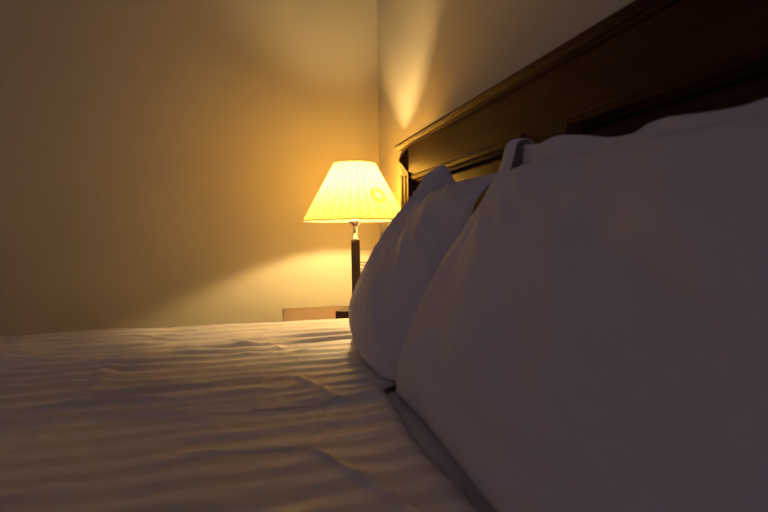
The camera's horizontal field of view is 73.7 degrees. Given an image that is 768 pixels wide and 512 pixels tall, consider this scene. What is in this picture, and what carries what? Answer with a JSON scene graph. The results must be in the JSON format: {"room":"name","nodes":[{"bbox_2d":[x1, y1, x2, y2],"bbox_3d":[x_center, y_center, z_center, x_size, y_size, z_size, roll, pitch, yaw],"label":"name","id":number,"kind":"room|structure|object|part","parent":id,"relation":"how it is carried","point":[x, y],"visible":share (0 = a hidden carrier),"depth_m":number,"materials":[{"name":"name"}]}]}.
{"room":"bedroom","nodes":[
{"label":"bedroom","id":0,"kind":"room"},
{"bbox_2d":[0,0,379,336],"bbox_3d":[-1.996,-0.469,2.038,4.055,2.650,0.120,-1,2,-15],"label":"wall","id":1,"kind":"structure","parent":0,"point":[163,163],"depth_m":2.27,"materials":[{"name":"paint"}]},
{"bbox_2d":[377,0,633,236],"bbox_3d":[0.688,-0.430,0.159,0.120,2.650,5.170,-1,2,-15],"label":"wall","id":2,"kind":"structure","parent":0,"point":[435,56],"depth_m":1.65,"materials":[{"name":"paint"}]},
{"bbox_3d":[-1.249,0.989,-0.326,4.175,0.100,5.170,-1,2,-15],"label":"floor","id":3,"kind":"structure","parent":0,"visible":0},
{"bbox_2d":[282,306,348,321],"bbox_3d":[-0.182,0.537,2.162,0.496,0.585,0.510,-1,2,-12],"label":"nightstand","id":4,"kind":"object","parent":3,"relation":"on","point":[309,313],"visible":0.04,"depth_m":2.19,"materials":[{"name":"brown wood"}]},
{"bbox_2d":[303,160,400,318],"bbox_3d":[-0.113,-0.060,2.043,0.416,0.616,0.416,-1,2,-15],"label":"table lamp","id":5,"kind":"object","parent":4,"relation":"on","point":[354,192],"visible":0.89,"depth_m":1.92,"materials":[{"name":"fabric"}]},
{"bbox_3d":[-0.114,-0.141,2.039,0.416,0.004,0.416,-1,2,-15],"label":"trim","id":6,"kind":"part","parent":5,"relation":"part of","materials":[{"name":"beige fabric"}]},
{"bbox_3d":[-0.116,-0.253,2.035,0.412,0.225,0.412,-1,2,-15],"label":"lamp shade","id":7,"kind":"part","parent":5,"relation":"part of","materials":[{"name":"fabric"}]},
{"bbox_3d":[-0.117,-0.366,2.031,0.170,0.004,0.170,-1,2,-15],"label":"trim","id":8,"kind":"part","parent":5,"relation":"part of","materials":[{"name":"beige fabric"}]},
{"bbox_3d":[-0.112,0.074,2.048,0.035,0.278,0.035,-1,2,-3],"label":"stem","id":9,"kind":"part","parent":5,"relation":"part of","materials":[{"name":"brown wood"}]},
{"bbox_2d":[384,0,767,511],"bbox_3d":[-0.640,0.276,0.700,2.129,1.230,1.914,-1,2,-15],"label":"bed","id":10,"kind":"object","parent":3,"relation":"on","point":[645,62],"visible":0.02,"depth_m":0.76,"materials":[{"name":"brown wood"}]},
{"bbox_2d":[0,318,482,511],"bbox_3d":[-0.770,0.413,0.667,1.905,0.307,1.955,-1,2,-15],"label":"duvet","id":11,"kind":"object","parent":10,"relation":"on","point":[286,416],"visible":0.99,"depth_m":0.80,"materials":[{"name":"fabric"}]},
{"bbox_2d":[349,165,496,381],"bbox_3d":[0.035,0.003,1.298,0.287,0.467,0.633,-1,2,-15],"label":"pillow","id":12,"kind":"object","parent":11,"relation":"on","point":[388,291],"visible":0.9,"depth_m":1.06,"materials":[{"name":"fabric"}]},
{"bbox_3d":[0.201,-0.024,1.361,0.012,0.399,0.638,-1,2,-15],"label":"panel","id":13,"kind":"part","parent":10,"relation":"part of","materials":[{"name":"brown wood"}]},
{"bbox_3d":[0.194,-0.024,1.358,0.029,0.459,0.698,-1,2,-15],"label":"panel moulding","id":14,"kind":"part","parent":10,"relation":"part of","materials":[{"name":"brown wood"}]},
{"bbox_3d":[0.326,-0.347,0.948,0.107,0.027,1.784,-1,2,-15],"label":"cornice","id":15,"kind":"part","parent":10,"relation":"part of","materials":[{"name":"brown wood"}]},
{"bbox_2d":[396,113,767,511],"bbox_3d":[0.191,0.068,0.608,0.241,0.415,0.790,-1,2,-15],"label":"pillow","id":16,"kind":"object","parent":10,"relation":"on","point":[593,337],"visible":1,"depth_m":0.43,"materials":[{"name":"fabric"}]},
{"bbox_3d":[0.335,0.110,0.967,0.075,0.897,1.762,-1,2,-15],"label":"headboard","id":17,"kind":"part","parent":10,"relation":"part of","materials":[{"name":"brown wood"}]},
{"bbox_2d":[471,98,767,215],"bbox_3d":[0.310,0.021,0.711,0.089,0.464,0.982,-1,2,-15],"label":"pillow","id":18,"kind":"object","parent":10,"relation":"on","point":[518,152],"visible":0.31,"depth_m":0.74,"materials":[{"name":"fabric"}]},
{"bbox_3d":[0.416,0.004,0.551,0.029,0.459,0.698,-1,2,-15],"label":"panel moulding","id":19,"kind":"part","parent":10,"relation":"part of","materials":[{"name":"brown wood"}]},
{"bbox_3d":[0.424,0.004,0.553,0.012,0.399,0.638,-1,2,-15],"label":"panel","id":20,"kind":"part","parent":10,"relation":"part of","materials":[{"name":"brown wood"}]}
]}

